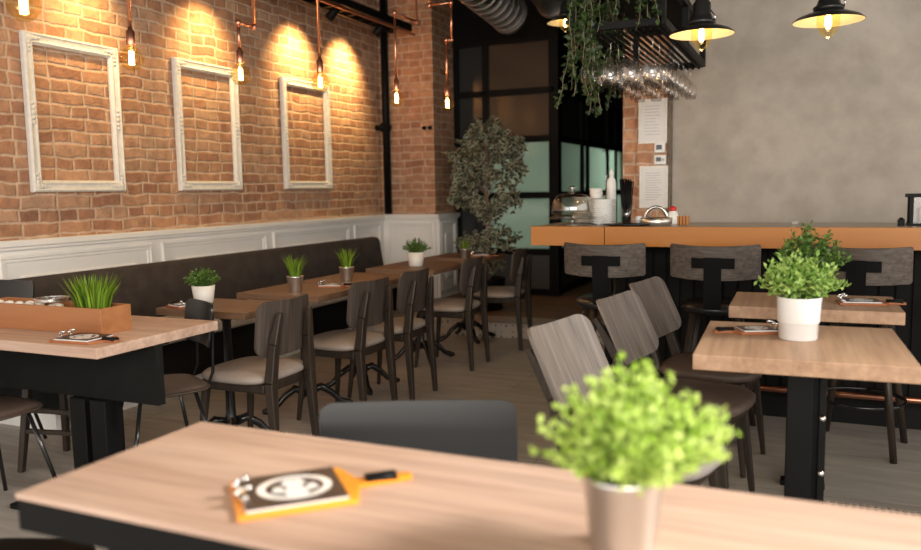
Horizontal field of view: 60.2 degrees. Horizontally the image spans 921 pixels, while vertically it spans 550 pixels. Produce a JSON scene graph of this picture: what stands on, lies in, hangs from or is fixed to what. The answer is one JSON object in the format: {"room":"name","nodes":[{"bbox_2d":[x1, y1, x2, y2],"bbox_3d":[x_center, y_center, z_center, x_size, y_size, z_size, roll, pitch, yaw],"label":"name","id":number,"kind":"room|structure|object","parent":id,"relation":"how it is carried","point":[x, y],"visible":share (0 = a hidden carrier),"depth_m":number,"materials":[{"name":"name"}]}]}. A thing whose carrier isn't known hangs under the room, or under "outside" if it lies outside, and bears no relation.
{"room":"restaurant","nodes":[
{"label":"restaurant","id":0,"kind":"room"},
{"bbox_2d":[0,0,382,240],"bbox_3d":[-2.676,-0.963,5.141,0.200,3.550,8.580,2,7,24],"label":"wall","id":1,"kind":"structure","parent":0,"point":[72,90],"depth_m":6.14,"materials":[{"name":"brick"}]},
{"bbox_2d":[19,30,125,191],"bbox_3d":[-2.510,-1.037,5.197,0.043,0.980,0.730,2,7,24],"label":"picture frame","id":2,"kind":"object","parent":1,"relation":"attached to","point":[27,39],"visible":1,"depth_m":5.11,"materials":[{"name":"white wood"}]},
{"bbox_2d":[0,214,384,279],"bbox_3d":[-2.546,0.280,5.198,0.062,1.062,8.430,2,7,24],"label":"wainscoting","id":3,"kind":"structure","parent":1,"relation":"attached to","point":[25,258],"depth_m":5.92,"materials":[{"name":"white paint"}]},
{"bbox_2d":[171,57,242,190],"bbox_3d":[-2.003,-1.177,6.336,0.043,1.000,0.720,2,7,24],"label":"picture frame","id":4,"kind":"object","parent":1,"relation":"attached to","point":[177,64],"visible":1,"depth_m":6.26,"materials":[{"name":"white wood"}]},
{"bbox_2d":[279,76,332,188],"bbox_3d":[-1.456,-1.331,7.566,0.043,1.015,0.770,2,7,24],"label":"picture frame","id":5,"kind":"object","parent":1,"relation":"attached to","point":[284,82],"visible":0.99,"depth_m":7.49,"materials":[{"name":"white wood"}]},
{"bbox_2d":[375,0,391,213],"bbox_3d":[-0.857,-1.918,8.758,0.155,2.480,0.122,2,7,24],"label":"pipe","id":6,"kind":"object","parent":1,"relation":"attached to","point":[385,127],"visible":1,"depth_m":8.74,"materials":[{"name":"black metal"}]},
{"bbox_2d":[384,214,441,298],"bbox_3d":[-0.544,-0.145,8.863,0.700,1.062,0.062,2,7,24],"label":"trim","id":7,"kind":"structure","parent":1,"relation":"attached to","point":[398,228],"depth_m":8.83,"materials":[{"name":"white paint"}]},
{"bbox_2d":[191,284,214,302],"bbox_3d":[-1.352,0.101,4.178,0.120,0.095,0.120,2,7,24],"label":"pot","id":8,"kind":"object","parent":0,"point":[205,292],"depth_m":4.13,"materials":[{"name":"white ceramic"}]},
{"bbox_2d":[377,0,454,213],"bbox_3d":[-0.484,-1.937,8.974,0.660,2.500,0.560,2,7,24],"label":"wall pier","id":9,"kind":"object","parent":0,"point":[421,182],"visible":0.67,"depth_m":8.73,"materials":[{"name":"brick"}]},
{"bbox_2d":[434,213,459,297],"bbox_3d":[-0.137,-0.165,8.989,0.062,1.062,0.580,2,7,24],"label":"trim","id":10,"kind":"structure","parent":9,"relation":"attached to","point":[448,221],"depth_m":8.97,"materials":[{"name":"white paint"}]},
{"bbox_2d":[0,333,920,549],"bbox_3d":[1.288,0.864,4.588,8.100,0.104,15.200,2,7,24],"label":"floor","id":11,"kind":"structure","parent":0,"point":[858,468],"depth_m":4.34,"materials":[{"name":"wood"}]},
{"bbox_2d":[0,279,46,438],"bbox_3d":[-2.550,0.482,4.216,0.420,0.874,0.458,2,7,24],"label":"shell chair","id":12,"kind":"object","parent":11,"relation":"on","point":[8,288],"visible":0.42,"depth_m":4.34,"materials":[{"name":"black"}]},
{"bbox_2d":[0,396,56,490],"bbox_3d":[-1.984,0.658,3.281,0.450,0.705,0.455,2,7,26],"label":"dining chair","id":13,"kind":"object","parent":11,"relation":"on","point":[10,406],"visible":0.96,"depth_m":3.34,"materials":[{"name":"black"}]},
{"bbox_2d":[17,389,73,472],"bbox_3d":[-1.937,0.703,3.935,0.360,0.473,0.360,0,6,12],"label":"stool","id":14,"kind":"object","parent":11,"relation":"on","point":[64,411],"visible":0.2,"depth_m":3.82,"materials":[{"name":"brown wood"}]},
{"bbox_2d":[0,538,95,549],"bbox_3d":[-1.096,0.796,1.852,0.455,0.705,0.450,-1,6,4],"label":"shell chair","id":15,"kind":"object","parent":11,"relation":"on","point":[5,543],"visible":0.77,"depth_m":1.97,"materials":[{"name":"black"}]},
{"bbox_2d":[0,315,217,509],"bbox_3d":[-2.051,0.590,3.693,1.800,0.750,0.670,2,7,24],"label":"dining table","id":16,"kind":"object","parent":11,"relation":"on","point":[100,377],"visible":0.65,"depth_m":3.41,"materials":[{"name":"brown wood"}]},
{"bbox_2d":[0,297,131,333],"bbox_3d":[-1.791,0.176,3.480,0.765,0.110,0.160,2,7,24],"label":"planter box","id":17,"kind":"object","parent":16,"relation":"on","point":[116,318],"visible":0.88,"depth_m":3.36,"materials":[{"name":"wood"}]},
{"bbox_2d":[33,295,68,303],"bbox_3d":[-1.780,0.109,3.457,0.142,0.023,0.141,2,7,24],"label":"ashtray","id":18,"kind":"object","parent":17,"relation":"on","point":[58,298],"visible":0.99,"depth_m":3.44,"materials":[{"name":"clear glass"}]},
{"bbox_2d":[57,273,120,308],"bbox_3d":[-1.568,0.077,3.366,0.268,0.166,0.225,-3,6,-15],"label":"grass","id":19,"kind":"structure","parent":17,"relation":"on","point":[98,295],"depth_m":3.32,"materials":[{"name":"green plant"}]},
{"bbox_2d":[49,328,118,344],"bbox_3d":[-1.468,0.240,3.146,0.271,0.043,0.150,1,6,20],"label":"menu board","id":20,"kind":"object","parent":16,"relation":"on","point":[73,338],"visible":1,"depth_m":3.11,"materials":[{"name":"white wood"}]},
{"bbox_2d":[123,298,214,446],"bbox_3d":[-1.373,0.548,3.654,0.458,0.824,0.418,-6,8,-38],"label":"shell chair","id":21,"kind":"object","parent":11,"relation":"on","point":[180,384],"visible":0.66,"depth_m":3.68,"materials":[{"name":"black"}]},
{"bbox_2d":[0,237,397,429],"bbox_3d":[-1.555,0.236,6.502,0.640,0.840,4.390,2,7,24],"label":"banquette","id":22,"kind":"object","parent":11,"relation":"on","point":[147,287],"visible":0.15,"depth_m":5.84,"materials":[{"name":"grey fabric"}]},
{"bbox_2d":[156,298,284,432],"bbox_3d":[-1.206,0.523,4.140,0.560,0.740,0.406,2,7,24],"label":"bistro table","id":23,"kind":"object","parent":11,"relation":"on","point":[226,310],"visible":0.51,"depth_m":4.10,"materials":[{"name":"brown wood"}]},
{"bbox_2d":[166,300,185,308],"bbox_3d":[-1.442,0.141,4.069,0.201,0.043,0.100,5,8,44],"label":"menu board","id":24,"kind":"object","parent":23,"relation":"on","point":[171,304],"visible":0.69,"depth_m":4.02,"materials":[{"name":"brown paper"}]},
{"bbox_2d":[183,267,220,302],"bbox_3d":[-1.355,0.051,4.165,0.188,0.197,0.168,-2,6,-11],"label":"potted plant","id":25,"kind":"object","parent":23,"relation":"on","point":[203,288],"visible":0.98,"depth_m":4.14,"materials":[{"name":"green plant"}]},
{"bbox_2d":[200,293,318,436],"bbox_3d":[-0.991,0.512,3.911,0.480,0.825,0.450,2,7,24],"label":"dining chair","id":26,"kind":"object","parent":11,"relation":"on","point":[284,326],"visible":0.91,"depth_m":3.78,"materials":[{"name":"brown wood"}]},
{"bbox_2d":[236,283,353,414],"bbox_3d":[-0.925,0.451,4.772,0.560,0.740,0.550,2,7,24],"label":"bistro table","id":27,"kind":"object","parent":11,"relation":"on","point":[278,292],"visible":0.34,"depth_m":4.63,"materials":[{"name":"brown wood"}]},
{"bbox_2d":[280,255,308,291],"bbox_3d":[-0.957,-0.016,4.613,0.178,0.223,0.181,-4,7,-25],"label":"potted grass","id":28,"kind":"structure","parent":27,"relation":"on","point":[295,278],"depth_m":4.58,"materials":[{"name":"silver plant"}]},
{"bbox_2d":[286,275,303,291],"bbox_3d":[-0.961,0.051,4.615,0.102,0.090,0.102,2,7,24],"label":"pot","id":29,"kind":"object","parent":28,"relation":"on","point":[295,282],"depth_m":4.58,"materials":[{"name":"silver metal"}]},
{"bbox_2d":[317,279,352,287],"bbox_3d":[-0.751,0.050,4.810,0.221,0.043,0.110,-1,6,4],"label":"menu board","id":30,"kind":"object","parent":27,"relation":"on","point":[322,285],"visible":0.88,"depth_m":4.79,"materials":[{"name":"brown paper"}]},
{"bbox_2d":[297,276,397,420],"bbox_3d":[-0.660,0.427,4.655,0.480,0.825,0.450,2,7,27],"label":"dining chair","id":31,"kind":"object","parent":11,"relation":"on","point":[369,303],"visible":0.88,"depth_m":4.52,"materials":[{"name":"brown wood"}]},
{"bbox_2d":[303,272,400,394],"bbox_3d":[-0.681,0.388,5.321,0.560,0.740,0.640,2,7,24],"label":"bistro table","id":32,"kind":"object","parent":11,"relation":"on","point":[357,276],"visible":0.23,"depth_m":5.29,"materials":[{"name":"brown wood"}]},
{"bbox_2d":[335,246,359,280],"bbox_3d":[-0.729,-0.074,5.118,0.168,0.223,0.182,-3,6,-20],"label":"potted grass","id":33,"kind":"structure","parent":32,"relation":"on","point":[346,270],"depth_m":5.09,"materials":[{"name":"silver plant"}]},
{"bbox_2d":[339,266,353,280],"bbox_3d":[-0.734,-0.008,5.124,0.102,0.090,0.102,2,7,24],"label":"pot","id":34,"kind":"object","parent":33,"relation":"on","point":[346,272],"depth_m":5.09,"materials":[{"name":"silver metal"}]},
{"bbox_2d":[347,267,437,399],"bbox_3d":[-0.437,0.369,5.156,0.480,0.825,0.450,2,7,24],"label":"dining chair","id":35,"kind":"object","parent":11,"relation":"on","point":[415,293],"visible":0.88,"depth_m":5.02,"materials":[{"name":"brown wood"}]},
{"bbox_2d":[366,261,461,363],"bbox_3d":[-0.309,0.292,6.157,0.560,0.740,0.680,2,7,24],"label":"bistro table","id":36,"kind":"object","parent":11,"relation":"on","point":[435,267],"visible":0.47,"depth_m":6.05,"materials":[{"name":"brown wood"}]},
{"bbox_2d":[402,238,431,266],"bbox_3d":[-0.339,-0.178,6.061,0.212,0.217,0.179,-4,7,-24],"label":"potted plant","id":37,"kind":"object","parent":36,"relation":"on","point":[415,254],"visible":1,"depth_m":6.02,"materials":[{"name":"green plant"}]},
{"bbox_2d":[407,251,423,266],"bbox_3d":[-0.340,-0.122,6.058,0.134,0.106,0.134,2,7,24],"label":"pot","id":38,"kind":"object","parent":37,"relation":"on","point":[415,258],"depth_m":6.01,"materials":[{"name":"white ceramic"}]},
{"bbox_2d":[319,400,517,462],"bbox_3d":[-0.103,0.737,1.901,0.510,0.780,0.458,-1,6,0],"label":"shell chair","id":39,"kind":"object","parent":11,"relation":"on","point":[485,429],"visible":0.47,"depth_m":2.07,"materials":[{"name":"black plastic"}]},
{"bbox_2d":[414,255,489,370],"bbox_3d":[-0.057,0.272,6.010,0.480,0.825,0.450,2,7,23],"label":"dining chair","id":40,"kind":"object","parent":11,"relation":"on","point":[471,282],"visible":0.95,"depth_m":5.86,"materials":[{"name":"brown wood"}]},
{"bbox_2d":[424,253,506,343],"bbox_3d":[0.051,0.200,6.966,0.560,0.740,0.540,2,7,24],"label":"bistro table","id":41,"kind":"object","parent":11,"relation":"on","point":[448,257],"visible":0.53,"depth_m":6.91,"materials":[{"name":"brown wood"}]},
{"bbox_2d":[458,240,472,257],"bbox_3d":[0.026,-0.227,6.696,0.138,0.167,0.154,4,8,38],"label":"potted grass","id":42,"kind":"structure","parent":41,"relation":"on","point":[464,251],"depth_m":6.67,"materials":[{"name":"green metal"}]},
{"bbox_2d":[459,249,468,257],"bbox_3d":[0.033,-0.182,6.700,0.087,0.076,0.087,2,7,24],"label":"pot","id":43,"kind":"object","parent":42,"relation":"on","point":[464,253],"depth_m":6.67,"materials":[{"name":"silver metal"}]},
{"bbox_2d":[15,422,920,549],"bbox_3d":[0.275,0.801,1.359,2.250,0.750,0.515,2,7,24],"label":"dining table","id":44,"kind":"object","parent":11,"relation":"on","point":[172,491],"visible":0.86,"depth_m":1.45,"materials":[{"name":"brown wood"}]},
{"bbox_2d":[230,467,411,521],"bbox_3d":[-0.259,0.393,1.526,0.346,0.043,0.185,-3,6,-20],"label":"menu board","id":45,"kind":"object","parent":44,"relation":"on","point":[267,496],"visible":1,"depth_m":1.49,"materials":[{"name":"yellow wood"}]},
{"bbox_2d":[529,351,741,549],"bbox_3d":[0.266,0.279,1.246,0.309,0.312,0.309,2,7,28],"label":"potted plant","id":46,"kind":"object","parent":44,"relation":"on","point":[638,445],"visible":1,"depth_m":1.20,"materials":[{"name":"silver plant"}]},
{"bbox_2d":[581,463,663,549],"bbox_3d":[0.256,0.371,1.255,0.134,0.127,0.134,2,7,24],"label":"pot","id":47,"kind":"object","parent":46,"relation":"on","point":[625,515],"depth_m":1.20,"materials":[{"name":"white ceramic"}]},
{"bbox_2d":[472,248,531,350],"bbox_3d":[0.345,0.190,6.716,0.480,0.825,0.450,1,6,20],"label":"dining chair","id":48,"kind":"object","parent":11,"relation":"on","point":[519,271],"visible":0.85,"depth_m":6.52,"materials":[{"name":"brown wood"}]},
{"bbox_2d":[531,222,620,367],"bbox_3d":[0.755,0.230,4.983,0.441,1.098,0.620,2,7,24],"label":"bar counter","id":49,"kind":"object","parent":11,"relation":"on","point":[553,234],"visible":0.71,"depth_m":4.67,"materials":[{"name":"orange wood"}]},
{"bbox_2d":[548,189,595,225],"bbox_3d":[0.677,-0.422,4.812,0.300,0.240,0.300,2,7,24],"label":"cake stand","id":50,"kind":"object","parent":49,"relation":"on","point":[552,216],"visible":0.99,"depth_m":4.87,"materials":[{"name":"clear glass"}]},
{"bbox_2d":[539,222,620,226],"bbox_3d":[0.753,-0.297,4.941,0.441,0.036,0.590,2,7,24],"label":"countertop","id":51,"kind":"structure","parent":49,"relation":"on","point":[560,223],"depth_m":4.93,"materials":[{"name":"beige"}]},
{"bbox_2d":[607,169,615,222],"bbox_3d":[0.939,-0.491,4.941,0.058,0.341,0.058,2,7,24],"label":"squeeze bottle","id":52,"kind":"object","parent":49,"relation":"on","point":[611,182],"visible":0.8,"depth_m":4.92,"materials":[{"name":"white plastic"}]},
{"bbox_2d":[564,242,645,425],"bbox_3d":[0.835,0.322,4.465,0.445,1.028,0.445,2,7,24],"label":"bar stool","id":53,"kind":"object","parent":11,"relation":"on","point":[601,263],"visible":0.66,"depth_m":4.24,"materials":[{"name":"black wood"}]},
{"bbox_2d":[526,314,726,489],"bbox_3d":[0.556,0.600,2.679,0.626,0.860,0.450,3,8,36],"label":"dining chair","id":54,"kind":"object","parent":11,"relation":"on","point":[565,351],"visible":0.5,"depth_m":2.76,"materials":[{"name":"grey wood"}]},
{"bbox_2d":[593,290,755,493],"bbox_3d":[0.895,0.525,3.331,0.626,0.860,0.450,3,7,34],"label":"dining chair","id":55,"kind":"object","parent":11,"relation":"on","point":[630,330],"visible":0.69,"depth_m":3.34,"materials":[{"name":"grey wood"}]},
{"bbox_2d":[629,276,765,477],"bbox_3d":[1.147,0.463,3.872,0.626,0.860,0.450,3,7,34],"label":"dining chair","id":56,"kind":"object","parent":11,"relation":"on","point":[654,294],"visible":0.58,"depth_m":3.89,"materials":[{"name":"brown wood"}]},
{"bbox_2d":[670,243,760,425],"bbox_3d":[1.361,0.338,4.233,0.445,1.028,0.445,2,7,24],"label":"bar stool","id":57,"kind":"object","parent":11,"relation":"on","point":[713,265],"visible":0.68,"depth_m":4.03,"materials":[{"name":"black wood"}]},
{"bbox_2d":[605,222,920,429],"bbox_3d":[2.557,0.285,4.188,3.490,1.098,0.620,2,7,24],"label":"bar counter","id":58,"kind":"object","parent":11,"relation":"on","point":[658,240],"depth_m":4.34,"materials":[{"name":"orange wood"}]},
{"bbox_2d":[603,223,649,226],"bbox_3d":[0.963,-0.290,4.601,0.280,0.014,0.154,2,7,24],"label":"serving tray","id":59,"kind":"object","parent":58,"relation":"on","point":[607,224],"visible":0.98,"depth_m":4.55,"materials":[{"name":"black"}]},
{"bbox_2d":[620,178,633,222],"bbox_3d":[0.992,-0.438,4.744,0.080,0.277,0.078,2,7,24],"label":"glass","id":60,"kind":"object","parent":58,"relation":"on","point":[626,187],"visible":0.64,"depth_m":4.73,"materials":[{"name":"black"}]},
{"bbox_2d":[640,217,672,225],"bbox_3d":[1.137,-0.310,4.609,0.184,0.045,0.183,2,7,24],"label":"metal bowl","id":61,"kind":"object","parent":58,"relation":"on","point":[653,221],"visible":0.9,"depth_m":4.53,"materials":[{"name":"silver metal"}]},
{"bbox_2d":[643,205,667,217],"bbox_3d":[1.175,-0.359,4.754,0.157,0.115,0.043,2,7,24],"label":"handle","id":62,"kind":"object","parent":61,"relation":"attached to","point":[663,210],"visible":0.7,"depth_m":4.74,"materials":[{"name":"silver metal"}]},
{"bbox_2d":[667,206,677,224],"bbox_3d":[1.253,-0.352,4.684,0.068,0.110,0.068,2,7,24],"label":"sauce bottle","id":63,"kind":"object","parent":58,"relation":"on","point":[672,213],"visible":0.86,"depth_m":4.66,"materials":[{"name":"white plastic"}]},
{"bbox_2d":[677,216,689,224],"bbox_3d":[1.308,-0.321,4.664,0.068,0.050,0.040,2,7,24],"label":"wooden rack","id":64,"kind":"object","parent":58,"relation":"on","point":[681,220],"visible":1,"depth_m":4.65,"materials":[{"name":"orange wood"}]},
{"bbox_2d":[631,222,920,226],"bbox_3d":[2.554,-0.242,4.146,3.490,0.036,0.590,2,7,24],"label":"countertop","id":65,"kind":"structure","parent":58,"relation":"on","point":[692,224],"depth_m":4.46,"materials":[{"name":"beige"}]},
{"bbox_2d":[905,193,920,225],"bbox_3d":[2.420,-0.342,4.144,0.164,0.166,0.164,2,7,24],"label":"lantern","id":66,"kind":"object","parent":58,"relation":"on","point":[910,205],"visible":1,"depth_m":4.11,"materials":[{"name":"black metal"}]},
{"bbox_2d":[692,321,920,502],"bbox_3d":[1.187,0.616,2.805,0.650,0.780,0.690,2,7,22],"label":"cafe table","id":67,"kind":"object","parent":11,"relation":"on","point":[838,352],"visible":0.67,"depth_m":2.71,"materials":[{"name":"brown wood"}]},
{"bbox_2d":[713,319,777,334],"bbox_3d":[1.054,0.190,2.934,0.241,0.043,0.110,-1,6,1],"label":"menu board","id":68,"kind":"object","parent":67,"relation":"on","point":[759,329],"visible":0.89,"depth_m":2.92,"materials":[{"name":"white paper"}]},
{"bbox_2d":[754,249,851,341],"bbox_3d":[1.196,0.066,2.781,0.300,0.318,0.290,0,6,4],"label":"potted plant","id":69,"kind":"object","parent":67,"relation":"on","point":[798,287],"visible":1,"depth_m":2.73,"materials":[{"name":"green plant"}]},
{"bbox_2d":[777,294,821,341],"bbox_3d":[1.188,0.150,2.790,0.146,0.150,0.146,2,7,24],"label":"pot","id":70,"kind":"object","parent":69,"relation":"on","point":[798,315],"depth_m":2.73,"materials":[{"name":"white ceramic"}]},
{"bbox_2d":[729,292,905,489],"bbox_3d":[1.522,0.520,3.459,0.650,0.820,0.480,2,7,23],"label":"cafe table","id":71,"kind":"object","parent":11,"relation":"on","point":[752,305],"visible":0.22,"depth_m":3.26,"materials":[{"name":"brown wood"}]},
{"bbox_2d":[773,221,851,301],"bbox_3d":[1.483,-0.050,3.353,0.309,0.338,0.269,2,7,24],"label":"potted herb","id":72,"kind":"object","parent":71,"relation":"on","point":[806,239],"visible":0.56,"depth_m":3.32,"materials":[{"name":"green plant"}]},
{"bbox_2d":[835,293,905,305],"bbox_3d":[1.712,0.099,3.306,0.261,0.043,0.120,1,6,16],"label":"menu board","id":73,"kind":"object","parent":71,"relation":"on","point":[842,301],"visible":1,"depth_m":3.28,"materials":[{"name":"white paper"}]},
{"bbox_2d":[811,244,913,463],"bbox_3d":[1.995,0.358,3.953,0.445,1.028,0.445,3,8,36],"label":"bar stool","id":74,"kind":"object","parent":11,"relation":"on","point":[868,266],"visible":0.48,"depth_m":3.75,"materials":[{"name":"black wood"}]},
{"bbox_2d":[396,278,614,320],"bbox_3d":[1.076,0.201,9.758,3.000,0.130,5.438,2,7,24],"label":"step","id":75,"kind":"structure","parent":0,"point":[542,306],"depth_m":8.08,"materials":[{"name":"brown wood"}]},
{"bbox_2d":[441,116,530,310],"bbox_3d":[0.251,-0.608,7.850,0.893,1.911,0.613,3,7,35],"label":"ficus tree","id":76,"kind":"object","parent":75,"relation":"on","point":[501,151],"visible":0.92,"depth_m":7.75,"materials":[{"name":"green plant"}]},
{"bbox_2d":[393,310,604,343],"bbox_3d":[0.108,0.466,7.410,2.840,0.134,0.362,2,7,24],"label":"tiles","id":77,"kind":"structure","parent":75,"relation":"attached to","point":[503,326],"depth_m":7.17,"materials":[{"name":"grey tile"}]},
{"bbox_2d":[453,29,561,295],"bbox_3d":[0.511,-1.220,8.931,1.245,2.890,0.143,2,7,24],"label":"glass wall","id":78,"kind":"structure","parent":75,"relation":"on","point":[516,82],"depth_m":8.83,"materials":[{"name":"black glass"}]},
{"bbox_2d":[561,38,622,293],"bbox_3d":[1.797,-1.380,10.317,0.127,2.870,3.490,2,7,24],"label":"glass wall","id":79,"kind":"structure","parent":75,"relation":"on","point":[591,146],"depth_m":9.71,"materials":[{"name":"black glass"}]},
{"bbox_2d":[452,0,622,70],"bbox_3d":[0.898,-3.082,10.478,1.910,0.590,3.590,2,7,24],"label":"glass wall","id":80,"kind":"structure","parent":0,"point":[468,26],"depth_m":8.83,"materials":[{"name":"glass"}]},
{"bbox_2d":[623,29,667,221],"bbox_3d":[1.397,-1.113,5.911,0.340,3.550,0.296,2,7,24],"label":"wall pier","id":81,"kind":"object","parent":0,"point":[635,155],"visible":0.22,"depth_m":5.84,"materials":[{"name":"brick"}]},
{"bbox_2d":[638,98,667,143],"bbox_3d":[1.390,-1.111,5.734,0.204,0.319,0.020,2,7,24],"label":"framed notice","id":82,"kind":"object","parent":81,"relation":"attached to","point":[653,115],"visible":1,"depth_m":5.73,"materials":[{"name":"white paper"}]},
{"bbox_2d":[639,165,667,207],"bbox_3d":[1.407,-0.641,5.780,0.204,0.304,0.020,2,7,24],"label":"framed notice","id":83,"kind":"object","parent":81,"relation":"attached to","point":[653,180],"visible":0.98,"depth_m":5.77,"materials":[{"name":"white paper"}]},
{"bbox_2d":[654,155,665,164],"bbox_3d":[1.443,-0.833,5.738,0.084,0.068,0.031,2,7,24],"label":"thermostat","id":84,"kind":"object","parent":81,"relation":"attached to","point":[658,159],"visible":1,"depth_m":5.73,"materials":[{"name":"white plastic"}]},
{"bbox_2d":[654,143,665,152],"bbox_3d":[1.440,-0.919,5.732,0.077,0.070,0.027,2,7,24],"label":"thermostat","id":85,"kind":"object","parent":81,"relation":"attached to","point":[658,147],"visible":1,"depth_m":5.72,"materials":[{"name":"white plastic"}]},
{"bbox_2d":[669,0,920,222],"bbox_3d":[3.530,-1.042,4.913,4.370,3.550,0.200,2,7,24],"label":"wall","id":86,"kind":"structure","parent":0,"point":[785,122],"depth_m":5.35,"materials":[{"name":"paint"}]},
{"bbox_2d":[667,40,673,212],"bbox_3d":[1.501,-1.165,5.679,0.037,1.500,0.018,2,7,24],"label":"conduit","id":87,"kind":"object","parent":86,"relation":"attached to","point":[669,42],"visible":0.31,"depth_m":5.69,"materials":[{"name":"grey metal"}]},
{"bbox_3d":[1.228,-2.763,4.200,8.100,0.100,15.200,2,7,24],"label":"ceiling","id":88,"kind":"structure","parent":0,"visible":0},
{"bbox_2d":[6,0,40,21],"bbox_3d":[-1.340,-1.616,2.326,0.096,1.698,0.096,2,7,24],"label":"pendant","id":89,"kind":"object","parent":88,"relation":"hanging from","point":[24,2],"visible":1,"depth_m":2.41,"materials":[{"name":"glass"}]},
{"bbox_2d":[123,0,143,69],"bbox_3d":[-1.418,-1.719,3.307,0.096,1.698,0.096,2,7,24],"label":"pendant","id":90,"kind":"object","parent":88,"relation":"hanging from","point":[130,34],"visible":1,"depth_m":3.37,"materials":[{"name":"orange metal"}]},
{"bbox_2d":[125,27,134,46],"bbox_3d":[-1.407,-1.015,3.382,0.036,0.075,0.036,2,7,24],"label":"socket","id":91,"kind":"object","parent":90,"relation":"attached to","point":[130,34],"depth_m":3.37,"materials":[{"name":"orange metal"}]},
{"bbox_2d":[235,0,256,84],"bbox_3d":[-1.076,-1.783,3.854,0.096,1.698,0.181,2,7,24],"label":"pendant","id":92,"kind":"object","parent":88,"relation":"hanging from","point":[239,52],"visible":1,"depth_m":3.89,"materials":[{"name":"orange metal"}]},
{"bbox_2d":[236,48,243,63],"bbox_3d":[-1.082,-1.075,3.891,0.036,0.075,0.036,2,7,24],"label":"socket","id":93,"kind":"object","parent":92,"relation":"attached to","point":[239,52],"depth_m":3.88,"materials":[{"name":"orange metal"}]},
{"bbox_2d":[311,0,322,87],"bbox_3d":[-0.760,-1.820,4.147,0.096,1.698,0.096,2,7,24],"label":"pendant","id":94,"kind":"object","parent":88,"relation":"hanging from","point":[319,63],"visible":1,"depth_m":4.21,"materials":[{"name":"orange metal"}]},
{"bbox_2d":[316,58,322,72],"bbox_3d":[-0.748,-1.115,4.222,0.036,0.075,0.036,2,7,24],"label":"socket","id":95,"kind":"object","parent":94,"relation":"attached to","point":[319,63],"depth_m":4.21,"materials":[{"name":"orange metal"}]},
{"bbox_2d":[299,0,414,35],"bbox_3d":[-1.700,-2.528,5.860,0.289,0.623,5.400,2,7,24],"label":"cable tray","id":96,"kind":"object","parent":88,"relation":"hanging from","point":[363,12],"visible":0.91,"depth_m":7.54,"materials":[{"name":"black metal"}]},
{"bbox_2d":[325,6,340,21],"bbox_3d":[-1.148,-2.362,7.152,0.156,0.154,0.090,2,7,24],"label":"spotlight","id":97,"kind":"object","parent":96,"relation":"attached to","point":[332,13],"visible":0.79,"depth_m":7.13,"materials":[{"name":"black metal"}]},
{"bbox_2d":[372,23,385,37],"bbox_3d":[-0.809,-2.449,7.915,0.156,0.154,0.090,2,7,24],"label":"spotlight","id":98,"kind":"object","parent":96,"relation":"attached to","point":[378,30],"visible":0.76,"depth_m":7.89,"materials":[{"name":"black metal"}]},
{"bbox_2d":[391,0,417,104],"bbox_3d":[-0.364,-1.924,5.062,0.096,1.698,0.361,2,7,24],"label":"pendant","id":99,"kind":"object","parent":88,"relation":"hanging from","point":[394,12],"visible":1,"depth_m":5.00,"materials":[{"name":"orange metal"}]},
{"bbox_2d":[427,0,453,107],"bbox_3d":[-0.139,-1.953,5.297,0.188,1.698,0.096,2,7,24],"label":"pendant","id":100,"kind":"object","parent":88,"relation":"hanging from","point":[446,88],"visible":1,"depth_m":5.33,"materials":[{"name":"orange metal"}]},
{"bbox_2d":[460,0,527,33],"bbox_3d":[0.146,-2.552,6.643,0.364,0.803,1.555,2,7,24],"label":"duct","id":101,"kind":"object","parent":88,"relation":"hanging from","point":[506,16],"visible":1,"depth_m":6.97,"materials":[{"name":"silver metal"}]},
{"bbox_2d":[531,0,569,18],"bbox_3d":[0.665,-2.658,6.895,0.344,0.663,1.072,2,7,24],"label":"duct","id":102,"kind":"object","parent":88,"relation":"hanging from","point":[550,9],"visible":0.62,"depth_m":7.17,"materials":[{"name":"silver metal"}]},
{"bbox_2d":[547,0,568,26],"bbox_3d":[0.788,-2.367,5.981,0.277,1.052,0.277,2,7,24],"label":"pendant","id":103,"kind":"object","parent":88,"relation":"hanging from","point":[559,20],"visible":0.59,"depth_m":6.00,"materials":[{"name":"black metal"}]},
{"bbox_2d":[570,0,705,73],"bbox_3d":[1.085,-2.019,4.596,0.476,1.458,1.586,2,7,24],"label":"glass rack","id":104,"kind":"object","parent":88,"relation":"hanging from","point":[675,15],"visible":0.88,"depth_m":4.56,"materials":[{"name":"black metal"}]},
{"bbox_2d":[553,0,661,117],"bbox_3d":[0.741,-1.526,4.336,0.516,1.328,1.159,-1,6,3],"label":"hanging plant","id":105,"kind":"object","parent":104,"relation":"hanging from","point":[589,52],"visible":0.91,"depth_m":4.04,"materials":[{"name":"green plant"}]},
{"bbox_2d":[601,0,690,32],"bbox_3d":[1.092,-1.572,4.644,0.440,0.012,1.510,2,7,24],"label":"shelf","id":106,"kind":"object","parent":104,"relation":"attached to","point":[674,7],"depth_m":4.75,"materials":[{"name":"black metal"}]},
{"bbox_2d":[669,0,734,43],"bbox_3d":[1.151,-1.867,3.753,0.304,1.583,0.304,2,7,24],"label":"pendant","id":107,"kind":"object","parent":88,"relation":"hanging from","point":[702,26],"visible":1,"depth_m":3.79,"materials":[{"name":"black metal"}]},
{"bbox_2d":[792,0,865,35],"bbox_3d":[1.889,-1.959,4.031,0.346,1.485,0.346,2,7,24],"label":"pendant","id":108,"kind":"object","parent":88,"relation":"hanging from","point":[826,14],"visible":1,"depth_m":4.09,"materials":[{"name":"black metal"}]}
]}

